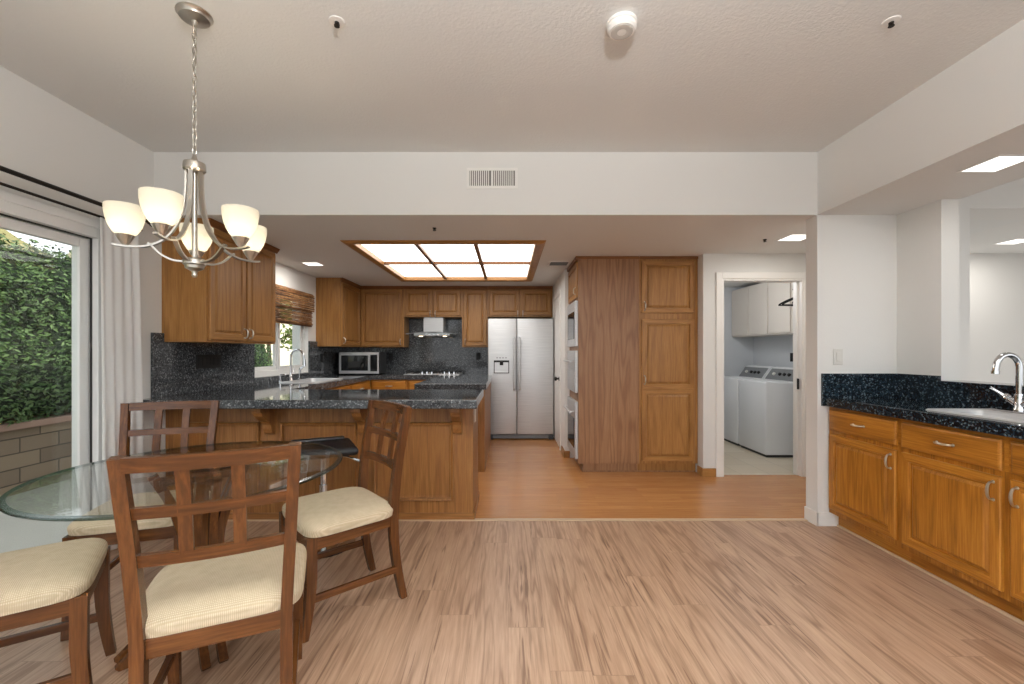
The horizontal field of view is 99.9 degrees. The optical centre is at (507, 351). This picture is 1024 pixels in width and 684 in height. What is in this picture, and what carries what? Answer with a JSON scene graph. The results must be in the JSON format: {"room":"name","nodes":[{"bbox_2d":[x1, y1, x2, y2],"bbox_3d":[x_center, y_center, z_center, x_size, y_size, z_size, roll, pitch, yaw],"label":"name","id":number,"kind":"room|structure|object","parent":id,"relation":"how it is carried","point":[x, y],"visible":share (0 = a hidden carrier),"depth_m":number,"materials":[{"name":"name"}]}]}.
{"room":"dining area","nodes":[
{"label":"dining area","id":0,"kind":"room"},
{"bbox_2d":[0,66,315,521],"bbox_3d":[-2.670,-0.095,3.035,0.200,2.710,7.870,0,0,0],"label":"wall","id":1,"kind":"structure","parent":0,"point":[43,137],"depth_m":2.65,"materials":[{"name":"white paint"}]},
{"bbox_2d":[0,189,101,515],"bbox_3d":[-2.638,0.220,1.515,0.164,2.080,2.530,0,0,0],"label":"door","id":2,"kind":"structure","parent":1,"relation":"in","point":[19,214],"depth_m":2.64,"materials":[{"name":"white plastic"}]},
{"bbox_2d":[0,165,151,230],"bbox_3d":[-2.506,-0.865,1.410,0.128,0.130,3.220,0,0,0],"label":"curtain rod","id":3,"kind":"object","parent":1,"relation":"attached to","point":[3,169],"visible":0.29,"depth_m":2.33,"materials":[{"name":"brown metal"}]},
{"bbox_2d":[100,217,144,549],"bbox_3d":[-2.490,0.207,2.788,0.048,2.065,0.315,0,0,0],"label":"curtain","id":4,"kind":"object","parent":3,"relation":"hanging from","point":[121,333],"visible":0.6,"depth_m":2.75,"materials":[{"name":"white fabric"}]},
{"bbox_2d":[162,218,279,343],"bbox_3d":[-2.376,-0.534,3.678,0.386,0.919,0.975,0,0,0],"label":"upper cabinet","id":5,"kind":"object","parent":1,"relation":"attached to","point":[232,301],"visible":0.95,"depth_m":3.32,"materials":[{"name":"brown wood"}]},
{"bbox_2d":[151,333,346,397],"bbox_3d":[-2.559,0.095,4.960,0.020,0.470,3.740,0,0,0],"label":"backsplash","id":6,"kind":"structure","parent":1,"relation":"attached to","point":[174,371],"depth_m":3.67,"materials":[{"name":"grey stone"}]},
{"bbox_2d":[196,355,220,368],"bbox_3d":[-2.543,0.083,3.650,0.010,0.109,0.293,0,0,0],"label":"light switch","id":7,"kind":"object","parent":6,"relation":"attached to","point":[202,361],"visible":1,"depth_m":3.65,"materials":[{"name":"black plastic"}]},
{"bbox_2d":[255,289,307,377],"bbox_3d":[-2.670,-0.229,4.930,0.200,0.982,1.200,0,0,0],"label":"window","id":8,"kind":"structure","parent":1,"relation":"in","point":[299,333],"depth_m":5.36,"materials":[{"name":"white plastic"}]},
{"bbox_2d":[275,284,314,326],"bbox_3d":[-2.533,-0.531,4.915,0.066,0.418,1.290,0,0,0],"label":"bamboo blind","id":9,"kind":"object","parent":8,"relation":"attached to","point":[284,310],"visible":0.63,"depth_m":5.04,"materials":[{"name":"brown wood"}]},
{"bbox_2d":[316,278,360,346],"bbox_3d":[-2.376,-0.534,6.122,0.386,0.919,0.745,0,0,0],"label":"upper cabinet","id":10,"kind":"object","parent":1,"relation":"attached to","point":[337,299],"visible":1,"depth_m":5.75,"materials":[{"name":"brown wood"}]},
{"bbox_2d":[0,0,1023,151],"bbox_3d":[1.615,-1.525,1.110,8.770,0.150,4.020,0,0,0],"label":"ceiling","id":11,"kind":"structure","parent":0,"point":[272,75],"depth_m":2.18,"materials":[{"name":"white paint"}]},
{"bbox_2d":[102,2,266,277],"bbox_3d":[-1.338,-0.884,1.830,0.577,1.131,0.563,0,0,0],"label":"chandelier","id":12,"kind":"object","parent":11,"relation":"hanging from","point":[164,209],"visible":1,"depth_m":1.79,"materials":[{"name":"silver metal"}]},
{"bbox_2d":[329,15,344,27],"bbox_3d":[-0.750,-1.438,1.885,0.068,0.023,0.067,0,0,0],"label":"sprinkler","id":13,"kind":"object","parent":11,"relation":"attached to","point":[336,21],"visible":1,"depth_m":1.88,"materials":[{"name":"white"}]},
{"bbox_2d":[606,11,636,40],"bbox_3d":[0.500,-1.426,1.890,0.132,0.048,0.132,0,0,0],"label":"smoke detector","id":14,"kind":"object","parent":11,"relation":"attached to","point":[622,25],"visible":1,"depth_m":1.86,"materials":[{"name":"white plastic"}]},
{"bbox_2d":[881,15,901,27],"bbox_3d":[1.680,-1.438,1.885,0.068,0.023,0.067,0,0,0],"label":"sprinkler","id":15,"kind":"object","parent":11,"relation":"attached to","point":[890,22],"visible":1,"depth_m":1.88,"materials":[{"name":"white"}]},
{"bbox_2d":[0,437,1023,683],"bbox_3d":[1.615,1.310,3.035,8.770,0.100,7.870,0,0,0],"label":"floor","id":16,"kind":"structure","parent":0,"point":[487,602],"depth_m":2.15,"materials":[{"name":"brown wood"}]},
{"bbox_2d":[0,538,116,683],"bbox_3d":[-1.754,0.771,1.480,0.557,0.984,0.480,0,0,-36],"label":"dining chair","id":17,"kind":"object","parent":16,"relation":"on","point":[42,583],"visible":1,"depth_m":1.46,"materials":[{"name":"beige fabric"}]},
{"bbox_2d":[0,538,107,616],"bbox_3d":[-1.721,0.778,1.504,0.440,0.076,0.480,0,0,-36],"label":"seat cushion","id":18,"kind":"object","parent":17,"relation":"on","point":[54,574],"depth_m":1.46,"materials":[{"name":"beige fabric"}]},
{"bbox_2d":[60,400,219,640],"bbox_3d":[-1.822,0.771,2.202,0.480,0.984,0.557,0,0,-18],"label":"dining chair","id":19,"kind":"object","parent":16,"relation":"on","point":[159,528],"visible":0.38,"depth_m":2.31,"materials":[{"name":"brown wood"}]},
{"bbox_2d":[67,489,210,535],"bbox_3d":[-1.809,0.778,2.162,0.480,0.076,0.440,0,0,-18],"label":"seat cushion","id":20,"kind":"object","parent":19,"relation":"on","point":[100,527],"depth_m":1.99,"materials":[{"name":"beige fabric"}]},
{"bbox_2d":[0,441,342,671],"bbox_3d":[-1.370,0.894,1.920,1.180,0.759,1.180,0,0,-45],"label":"dining table","id":21,"kind":"object","parent":16,"relation":"on","point":[209,528],"visible":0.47,"depth_m":1.83,"materials":[{"name":"clear glass"}]},
{"bbox_2d":[106,442,306,683],"bbox_3d":[-0.944,0.771,1.447,0.480,0.984,0.557,0,0,-24],"label":"dining chair","id":22,"kind":"object","parent":16,"relation":"on","point":[244,586],"visible":1,"depth_m":1.28,"materials":[{"name":"brown wood"}]},
{"bbox_2d":[145,542,306,638],"bbox_3d":[-0.961,0.778,1.485,0.480,0.076,0.440,0,0,-24],"label":"seat cushion","id":23,"kind":"object","parent":22,"relation":"on","point":[195,597],"depth_m":1.35,"materials":[{"name":"beige fabric"}]},
{"bbox_2d":[165,407,478,519],"bbox_3d":[-1.409,0.826,3.393,2.319,0.868,0.735,0,0,0],"label":"base cabinet","id":24,"kind":"object","parent":16,"relation":"on","point":[439,480],"visible":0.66,"depth_m":3.22,"materials":[{"name":"brown wood"}]},
{"bbox_2d":[143,373,491,408],"bbox_3d":[-1.391,0.361,4.902,2.353,0.062,3.894,0,0,0],"label":"countertop","id":25,"kind":"structure","parent":24,"relation":"on","point":[464,390],"depth_m":3.42,"materials":[{"name":"grey stone"}]},
{"bbox_2d":[288,349,305,380],"bbox_3d":[-2.417,0.146,4.949,0.200,0.366,0.092,0,0,0],"label":"kitchen faucet","id":26,"kind":"object","parent":25,"relation":"on","point":[291,374],"visible":0.93,"depth_m":4.92,"materials":[{"name":"silver metal"}]},
{"bbox_2d":[297,366,303,379],"bbox_3d":[-2.471,0.245,5.131,0.077,0.170,0.042,0,0,0],"label":"sprayer","id":27,"kind":"object","parent":25,"relation":"on","point":[300,368],"visible":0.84,"depth_m":5.12,"materials":[{"name":"silver metal"}]},
{"bbox_2d":[279,378,342,382],"bbox_3d":[-2.230,0.410,4.925,0.420,0.180,0.750,0,0,0],"label":"sink","id":28,"kind":"object","parent":25,"relation":"in","point":[307,380],"visible":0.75,"depth_m":5.08,"materials":[{"name":"silver metal"}]},
{"bbox_2d":[339,352,385,374],"bbox_3d":[-2.152,0.167,6.381,0.575,0.325,0.438,0,0,0],"label":"countertop microwave","id":29,"kind":"object","parent":25,"relation":"on","point":[349,362],"visible":1,"depth_m":6.20,"materials":[{"name":"grey metal"}]},
{"bbox_2d":[404,371,462,374],"bbox_3d":[-1.100,0.306,6.420,0.800,0.046,0.500,0,0,0],"label":"gas cooktop","id":30,"kind":"object","parent":25,"relation":"in","point":[408,372],"visible":1,"depth_m":6.25,"materials":[{"name":"silver metal"}]},
{"bbox_2d":[291,436,359,558],"bbox_3d":[-1.186,0.924,2.807,0.421,0.672,0.390,0,0,-28],"label":"counter stool","id":31,"kind":"object","parent":16,"relation":"on","point":[347,448],"visible":0.29,"depth_m":2.75,"materials":[{"name":"silver metal"}]},
{"bbox_2d":[328,384,349,388],"bbox_3d":[-2.222,0.826,4.921,0.636,0.868,0.800,0,0,0],"label":"base cabinet","id":32,"kind":"object","parent":16,"relation":"on","point":[348,385],"visible":0.02,"depth_m":5.07,"materials":[{"name":"orange wood"}]},
{"bbox_2d":[279,400,411,643],"bbox_3d":[-0.830,0.771,2.203,0.557,0.984,0.480,0,0,-42],"label":"dining chair","id":33,"kind":"object","parent":16,"relation":"on","point":[327,518],"visible":0.89,"depth_m":2.15,"materials":[{"name":"brown wood"}]},
{"bbox_2d":[282,487,392,537],"bbox_3d":[-0.861,0.778,2.175,0.440,0.076,0.480,0,0,-42],"label":"seat cushion","id":34,"kind":"object","parent":33,"relation":"on","point":[326,514],"depth_m":2.06,"materials":[{"name":"beige fabric"}]},
{"bbox_2d":[350,380,369,388],"bbox_3d":[-2.222,0.826,5.702,0.636,0.868,0.760,0,0,0],"label":"base cabinet","id":35,"kind":"object","parent":16,"relation":"on","point":[365,384],"visible":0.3,"depth_m":5.69,"materials":[{"name":"orange wood"}]},
{"bbox_2d":[371,380,407,388],"bbox_3d":[-1.693,0.826,6.452,0.530,0.868,0.756,0,0,0],"label":"base cabinet","id":36,"kind":"object","parent":16,"relation":"on","point":[375,384],"visible":0.23,"depth_m":6.11,"materials":[{"name":"orange wood"}]},
{"bbox_2d":[408,380,424,388],"bbox_3d":[-1.203,0.826,6.452,0.448,0.868,0.756,0,0,0],"label":"base cabinet","id":37,"kind":"object","parent":16,"relation":"on","point":[411,383],"visible":0.02,"depth_m":6.11,"materials":[{"name":"orange wood"}]},
{"bbox_2d":[478,382,490,471],"bbox_3d":[-0.598,0.827,5.294,0.705,0.867,1.572,0,0,0],"label":"base cabinet","id":38,"kind":"object","parent":16,"relation":"on","point":[484,407],"visible":0.12,"depth_m":4.52,"materials":[{"name":"brown wood"}]},
{"bbox_2d":[228,518,807,520],"bbox_3d":[-0.163,1.256,3.220,4.815,0.008,0.040,0,0,0],"label":"threshold strip","id":39,"kind":"object","parent":16,"relation":"on","point":[475,519],"visible":0.56,"depth_m":3.21,"materials":[{"name":"beige wood"}]},
{"bbox_2d":[488,319,552,439],"bbox_3d":[0.182,0.388,6.468,0.940,1.735,0.758,0,0,0],"label":"refrigerator","id":40,"kind":"object","parent":16,"relation":"on","point":[520,351],"visible":0.9,"depth_m":6.16,"materials":[{"name":"grey metal"}]},
{"bbox_2d":[567,256,638,471],"bbox_3d":[1.021,0.133,4.784,0.678,2.254,0.663,0,0,0],"label":"tall cabinet","id":41,"kind":"object","parent":16,"relation":"on","point":[605,288],"visible":0.99,"depth_m":4.47,"materials":[{"name":"brown wood"}]},
{"bbox_2d":[563,396,577,458],"bbox_3d":[0.690,0.820,4.793,0.086,0.600,0.585,0,0,0],"label":"wall oven","id":42,"kind":"object","parent":41,"relation":"attached to","point":[572,404],"visible":1,"depth_m":4.65,"materials":[{"name":"silver metal"}]},
{"bbox_2d":[563,351,577,392],"bbox_3d":[0.690,0.207,4.793,0.086,0.445,0.585,0,0,0],"label":"wall oven","id":43,"kind":"object","parent":41,"relation":"attached to","point":[572,356],"visible":1,"depth_m":4.65,"materials":[{"name":"silver metal"}]},
{"bbox_2d":[567,300,577,346],"bbox_3d":[0.715,-0.300,4.793,0.036,0.480,0.585,0,0,0],"label":"microwave","id":44,"kind":"object","parent":41,"relation":"in","point":[572,309],"visible":1,"depth_m":4.65,"materials":[{"name":"silver metal"}]},
{"bbox_2d":[637,256,697,471],"bbox_3d":[1.667,0.133,4.752,0.610,2.254,0.676,0,0,0],"label":"pantry cabinet","id":45,"kind":"object","parent":16,"relation":"on","point":[668,285],"visible":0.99,"depth_m":4.45,"materials":[{"name":"brown wood"}]},
{"bbox_2d":[724,365,772,445],"bbox_3d":[3.380,0.728,6.060,0.620,1.065,0.600,0,0,0],"label":"dryer","id":46,"kind":"object","parent":16,"relation":"on","point":[731,383],"visible":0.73,"depth_m":5.92,"materials":[{"name":"white metal"}]},
{"bbox_2d":[739,367,792,456],"bbox_3d":[3.380,0.728,5.420,0.620,1.065,0.600,0,0,0],"label":"washing machine","id":47,"kind":"object","parent":16,"relation":"on","point":[766,404],"visible":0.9,"depth_m":5.17,"materials":[{"name":"white metal"}]},
{"bbox_2d":[829,407,910,561],"bbox_3d":[2.547,0.826,2.834,0.546,0.868,0.569,0,0,0],"label":"base cabinet","id":48,"kind":"object","parent":16,"relation":"on","point":[864,448],"visible":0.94,"depth_m":2.78,"materials":[{"name":"orange wood"}]},
{"bbox_2d":[901,419,1021,619],"bbox_3d":[2.547,0.826,2.275,0.546,0.868,0.549,0,0,0],"label":"base cabinet","id":49,"kind":"object","parent":16,"relation":"on","point":[955,482],"visible":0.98,"depth_m":2.22,"materials":[{"name":"orange wood"}]},
{"bbox_2d":[1008,437,1023,620],"bbox_3d":[2.547,0.826,1.719,0.546,0.868,0.560,0,0,0],"label":"base cabinet","id":50,"kind":"object","parent":16,"relation":"on","point":[1016,446],"visible":0.99,"depth_m":1.95,"materials":[{"name":"orange wood"}]},
{"bbox_2d":[821,373,1023,439],"bbox_3d":[2.546,0.273,1.994,0.551,0.235,2.249,0,0,0],"label":"countertop","id":51,"kind":"structure","parent":50,"relation":"on","point":[895,395],"depth_m":2.76,"materials":[{"name":"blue stone"}]},
{"bbox_2d":[926,408,1023,423],"bbox_3d":[2.578,0.411,2.190,0.415,0.178,0.540,0,0,0],"label":"bar sink","id":52,"kind":"object","parent":51,"relation":"in","point":[988,413],"visible":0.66,"depth_m":2.33,"materials":[{"name":"silver metal"}]},
{"bbox_2d":[989,352,1023,413],"bbox_3d":[2.649,0.161,2.270,0.158,0.320,0.230,0,0,0],"label":"bar faucet","id":53,"kind":"object","parent":51,"relation":"on","point":[1017,400],"visible":1,"depth_m":2.27,"materials":[{"name":"silver metal"}]},
{"bbox_2d":[154,152,896,511],"bbox_3d":[0.190,-0.170,3.180,5.520,2.860,0.120,0,0,0],"label":"wall","id":54,"kind":"structure","parent":0,"point":[280,185],"depth_m":3.12,"materials":[{"name":"white paint"}]},
{"bbox_2d":[467,168,517,188],"bbox_3d":[-0.115,-1.260,3.116,0.370,0.150,0.007,0,0,0],"label":"air vent","id":55,"kind":"object","parent":54,"relation":"in","point":[477,178],"visible":1,"depth_m":3.11,"materials":[{"name":"white metal"}]},
{"bbox_2d":[804,506,838,525],"bbox_3d":[2.310,1.210,3.173,0.160,0.100,0.134,0,0,0],"label":"baseboard","id":56,"kind":"structure","parent":54,"relation":"attached to","point":[816,518],"depth_m":3.11,"materials":[{"name":"white"}]},
{"bbox_2d":[833,349,842,364],"bbox_3d":[2.392,0.035,3.115,0.070,0.115,0.010,0,0,0],"label":"light switch","id":57,"kind":"object","parent":54,"relation":"attached to","point":[837,353],"visible":1,"depth_m":3.11,"materials":[{"name":"white plastic"}]},
{"bbox_2d":[837,525,1023,624],"bbox_3d":[2.378,1.252,2.002,0.012,0.016,2.204,0,0,0],"label":"trim","id":58,"kind":"structure","parent":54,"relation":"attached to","point":[839,526],"depth_m":2.36,"materials":[{"name":"beige wood"}]},
{"bbox_2d":[551,268,573,457],"bbox_3d":[0.740,0.133,5.985,0.120,2.255,1.730,0,0,0],"label":"wall","id":59,"kind":"structure","parent":0,"point":[561,283],"depth_m":5.17,"materials":[{"name":"white paint"}]},
{"bbox_2d":[553,289,560,449],"bbox_3d":[0.643,0.225,5.950,0.073,2.070,0.900,0,0,0],"label":"door","id":60,"kind":"structure","parent":59,"relation":"in","point":[557,297],"depth_m":5.82,"materials":[{"name":"white wood"}]},
{"bbox_2d":[561,446,569,457],"bbox_3d":[0.700,1.218,5.252,0.071,0.085,0.296,0,0,0],"label":"baseboard","id":61,"kind":"structure","parent":59,"relation":"attached to","point":[566,454],"depth_m":5.10,"materials":[{"name":"brown wood"}]},
{"bbox_2d":[216,220,1022,286],"bbox_3d":[0.565,-1.095,5.105,6.670,0.200,3.730,0,0,0],"label":"ceiling","id":62,"kind":"structure","parent":0,"point":[298,241],"depth_m":3.77,"materials":[{"name":"white paint"}]},
{"bbox_2d":[301,262,324,265],"bbox_3d":[-2.200,-0.992,4.850,0.198,0.004,0.198,0,0,0],"label":"recessed light","id":63,"kind":"object","parent":62,"relation":"in","point":[305,263],"visible":1,"depth_m":4.82,"materials":[{"name":"white plastic"}]},
{"bbox_2d":[340,240,545,281],"bbox_3d":[-0.578,-1.007,4.895,1.835,0.076,2.140,0,0,0],"label":"ceiling light","id":64,"kind":"object","parent":62,"relation":"attached to","point":[405,260],"visible":0.88,"depth_m":4.67,"materials":[{"name":"white plastic"}]},
{"bbox_2d":[363,245,427,260],"bbox_3d":[-1.129,-1.031,4.405,0.548,0.008,0.976,0,0,0],"label":"diffuser","id":65,"kind":"object","parent":64,"relation":"attached to","point":[380,252],"depth_m":4.44,"materials":[{"name":"white plastic"}]},
{"bbox_2d":[390,265,441,276],"bbox_3d":[-1.129,-1.031,5.385,0.548,0.008,0.976,0,0,0],"label":"diffuser","id":66,"kind":"object","parent":64,"relation":"attached to","point":[402,270],"depth_m":5.42,"materials":[{"name":"white plastic"}]},
{"bbox_2d":[421,245,478,260],"bbox_3d":[-0.578,-1.031,4.405,0.548,0.008,0.976,0,0,0],"label":"diffuser","id":67,"kind":"object","parent":64,"relation":"attached to","point":[434,252],"depth_m":4.44,"materials":[{"name":"white plastic"}]},
{"bbox_2d":[438,265,483,276],"bbox_3d":[-0.578,-1.031,5.385,0.548,0.008,0.976,0,0,0],"label":"diffuser","id":68,"kind":"object","parent":64,"relation":"attached to","point":[444,270],"depth_m":5.42,"materials":[{"name":"white plastic"}]},
{"bbox_2d":[484,265,528,276],"bbox_3d":[-0.026,-1.031,5.385,0.548,0.008,0.976,0,0,0],"label":"diffuser","id":69,"kind":"object","parent":64,"relation":"attached to","point":[489,270],"depth_m":5.42,"materials":[{"name":"white plastic"}]},
{"bbox_2d":[479,245,533,260],"bbox_3d":[-0.026,-1.031,4.405,0.548,0.008,0.976,0,0,0],"label":"diffuser","id":70,"kind":"object","parent":64,"relation":"attached to","point":[487,252],"depth_m":4.44,"materials":[{"name":"white plastic"}]},
{"bbox_2d":[547,261,570,265],"bbox_3d":[0.570,-0.991,4.820,0.240,0.008,0.240,0,0,0],"label":"ceiling vent","id":71,"kind":"object","parent":62,"relation":"in","point":[550,263],"visible":1,"depth_m":4.80,"materials":[{"name":"white metal"}]},
{"bbox_2d":[776,234,805,240],"bbox_3d":[2.500,-0.992,3.730,0.228,0.004,0.228,0,0,0],"label":"recessed light","id":72,"kind":"object","parent":62,"relation":"in","point":[792,237],"visible":0.76,"depth_m":3.74,"materials":[{"name":"white plastic"}]},
{"bbox_3d":[3.380,-0.853,4.795,0.060,0.285,0.649,0,0,0],"label":"rod","id":73,"kind":"object","parent":62,"relation":"hanging from","visible":0},
{"bbox_2d":[778,297,792,305],"bbox_3d":[3.380,-0.644,5.020,0.489,0.220,0.013,0,0,-8],"label":"hanger","id":74,"kind":"object","parent":73,"relation":"hanging from","point":[792,297],"visible":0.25,"depth_m":4.99,"materials":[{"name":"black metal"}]},
{"bbox_2d":[695,287,792,471],"bbox_3d":[2.938,0.133,5.605,1.925,2.255,2.270,0,0,0],"label":"wall","id":75,"kind":"structure","parent":0,"point":[739,352],"depth_m":6.62,"materials":[{"name":"white paint"}]},
{"bbox_2d":[732,283,792,336],"bbox_3d":[3.606,-0.583,5.910,0.347,0.715,1.400,0,0,0],"label":"laundry cabinet","id":76,"kind":"object","parent":75,"relation":"attached to","point":[756,312],"visible":0.74,"depth_m":5.80,"materials":[{"name":"beige laminate"}]},
{"bbox_2d":[698,254,1023,467],"bbox_3d":[3.987,0.133,4.410,4.025,2.255,0.120,0,0,0],"label":"wall","id":77,"kind":"structure","parent":0,"point":[996,280],"depth_m":4.35,"materials":[{"name":"white paint"}]},
{"bbox_2d":[697,465,715,476],"bbox_3d":[2.030,1.218,4.397,0.140,0.085,0.126,0,0,0],"label":"baseboard","id":78,"kind":"structure","parent":77,"relation":"attached to","point":[704,472],"depth_m":4.33,"materials":[{"name":"brown wood"}]},
{"bbox_2d":[716,272,805,476],"bbox_3d":[2.575,0.228,4.404,0.950,2.065,0.143,0,0,0],"label":"door frame","id":79,"kind":"structure","parent":77,"relation":"in","point":[798,279],"depth_m":4.33,"materials":[{"name":"white wood"}]},
{"bbox_2d":[817,19,1023,214],"bbox_3d":[2.592,-1.222,1.110,0.695,0.455,4.020,0,0,0],"label":"soffit","id":80,"kind":"structure","parent":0,"point":[907,156],"depth_m":2.36,"materials":[{"name":"white paint"}]},
{"bbox_2d":[956,154,1023,172],"bbox_3d":[2.580,-0.992,2.270,0.213,0.004,0.213,0,0,0],"label":"recessed light","id":81,"kind":"object","parent":80,"relation":"in","point":[999,162],"visible":1,"depth_m":2.27,"materials":[{"name":"white plastic"}]},
{"bbox_2d":[897,199,958,379],"bbox_3d":[2.881,0.133,2.960,0.118,2.255,0.320,0,0,0],"label":"wall","id":82,"kind":"structure","parent":0,"point":[928,234],"depth_m":2.88,"materials":[{"name":"white paint"}]},
{"bbox_2d":[959,178,1023,380],"bbox_3d":[4.535,-0.170,1.785,3.170,2.860,5.370,0,0,0],"label":"wall","id":83,"kind":"structure","parent":0,"point":[1005,201],"depth_m":2.98,"materials":[{"name":"white paint"}]},
{"bbox_2d":[994,238,1023,243],"bbox_3d":[4.560,-0.992,3.860,0.208,0.004,0.208,0,0,0],"label":"recessed light","id":84,"kind":"object","parent":83,"relation":"in","point":[1018,240],"visible":1,"depth_m":3.85,"materials":[{"name":"white plastic"}]},
{"bbox_3d":[-0.885,0.133,6.910,3.370,2.255,0.120,0,0,0],"label":"wall","id":85,"kind":"structure","parent":0,"visible":0},
{"bbox_2d":[360,286,408,346],"bbox_3d":[-1.905,-0.534,6.646,0.664,0.919,0.406,0,0,0],"label":"upper cabinet","id":86,"kind":"object","parent":85,"relation":"attached to","point":[383,323],"visible":0.98,"depth_m":6.48,"materials":[{"name":"brown wood"}]},
{"bbox_2d":[347,319,487,372],"bbox_3d":[-1.440,-0.105,6.839,2.259,0.870,0.020,0,0,0],"label":"backsplash","id":87,"kind":"structure","parent":85,"relation":"attached to","point":[431,354],"depth_m":6.83,"materials":[{"name":"grey stone"}]},
{"bbox_2d":[389,353,392,360],"bbox_3d":[-1.860,0.080,6.824,0.070,0.115,0.009,0,0,0],"label":"wall outlet","id":88,"kind":"object","parent":87,"relation":"attached to","point":[390,354],"visible":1,"depth_m":6.82,"materials":[{"name":"black plastic"}]},
{"bbox_2d":[476,353,480,359],"bbox_3d":[-0.470,0.070,6.824,0.070,0.115,0.009,0,0,0],"label":"wall outlet","id":89,"kind":"object","parent":87,"relation":"attached to","point":[478,355],"visible":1,"depth_m":6.82,"materials":[{"name":"black plastic"}]},
{"bbox_2d":[403,286,461,318],"bbox_3d":[-1.134,-0.762,6.646,0.876,0.464,0.406,0,0,0],"label":"upper cabinet","id":90,"kind":"object","parent":85,"relation":"attached to","point":[420,302],"visible":0.98,"depth_m":6.48,"materials":[{"name":"brown wood"}]},
{"bbox_2d":[407,317,459,336],"bbox_3d":[-1.135,-0.382,6.575,0.742,0.295,0.506,0,0,0],"label":"range hood","id":91,"kind":"object","parent":90,"relation":"attached to","point":[433,326],"visible":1,"depth_m":6.54,"materials":[{"name":"silver metal"}]},
{"bbox_2d":[462,286,488,346],"bbox_3d":[-0.499,-0.534,6.646,0.392,0.919,0.406,0,0,0],"label":"upper cabinet","id":92,"kind":"object","parent":85,"relation":"attached to","point":[475,318],"visible":0.98,"depth_m":6.48,"materials":[{"name":"brown wood"}]},
{"bbox_2d":[488,286,552,318],"bbox_3d":[0.185,-0.762,6.646,0.975,0.464,0.406,0,0,0],"label":"upper cabinet","id":93,"kind":"object","parent":85,"relation":"attached to","point":[504,302],"visible":1,"depth_m":6.48,"materials":[{"name":"brown wood"}]},
{"bbox_3d":[2.881,0.737,0.950,0.118,1.045,3.700,0,0,0],"label":"wall","id":94,"kind":"structure","parent":0,"visible":0},
{"bbox_2d":[936,380,1014,390],"bbox_3d":[2.876,0.200,1.835,0.188,0.030,1.929,0,0,0],"label":"bar ledge","id":95,"kind":"object","parent":94,"relation":"on","point":[958,383],"visible":1,"depth_m":2.58,"materials":[{"name":"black stone"}]},
{"label":"outside","id":96,"kind":"structure","parent":0,"visible":0},
{"bbox_2d":[0,228,71,419],"bbox_3d":[-10.400,-2.434,2.600,10.800,6.706,13.200,0,0,0],"label":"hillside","id":97,"kind":"structure","parent":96,"point":[8,235],"depth_m":8.94,"materials":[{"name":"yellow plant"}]},
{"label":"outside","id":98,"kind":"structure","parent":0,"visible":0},
{"bbox_2d":[0,478,71,552],"bbox_3d":[-8.385,1.460,7.000,11.230,0.200,22.000,0,0,0],"label":"patio","id":99,"kind":"structure","parent":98,"point":[56,498],"depth_m":3.47,"materials":[{"name":"grey concrete"}]},
{"bbox_2d":[0,421,71,496],"bbox_3d":[-4.850,1.050,6.500,0.300,0.620,15.000,0,0,0],"label":"wall","id":100,"kind":"structure","parent":99,"relation":"on","point":[27,454],"depth_m":4.27,"materials":[{"name":"beige brick"}]},
{"bbox_2d":[0,411,71,431],"bbox_3d":[-4.840,0.708,6.500,0.360,0.065,15.000,0,0,0],"label":"wall cap","id":101,"kind":"object","parent":100,"relation":"on","point":[42,421],"depth_m":4.29,"materials":[{"name":"brown stone"}]},
{"bbox_2d":[0,233,272,426],"bbox_3d":[-5.054,-0.243,4.551,1.156,1.897,8.160,0,0,0],"label":"hedge","id":102,"kind":"object","parent":101,"relation":"on","point":[36,289],"visible":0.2,"depth_m":4.38,"materials":[{"name":"green plant"}]},
{"bbox_2d":[66,249,291,365],"bbox_3d":[-8.850,-0.490,17.500,0.900,3.700,17.000,0,0,0],"label":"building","id":103,"kind":"structure","parent":99,"relation":"on","point":[284,353],"depth_m":16.89,"materials":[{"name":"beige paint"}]},
{"bbox_2d":[267,299,291,365],"bbox_3d":[-5.557,-0.419,9.958,1.820,3.563,1.863,0,0,0],"label":"tree","id":104,"kind":"object","parent":99,"relation":"on","point":[288,332],"visible":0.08,"depth_m":10.04,"materials":[{"name":"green plant"}]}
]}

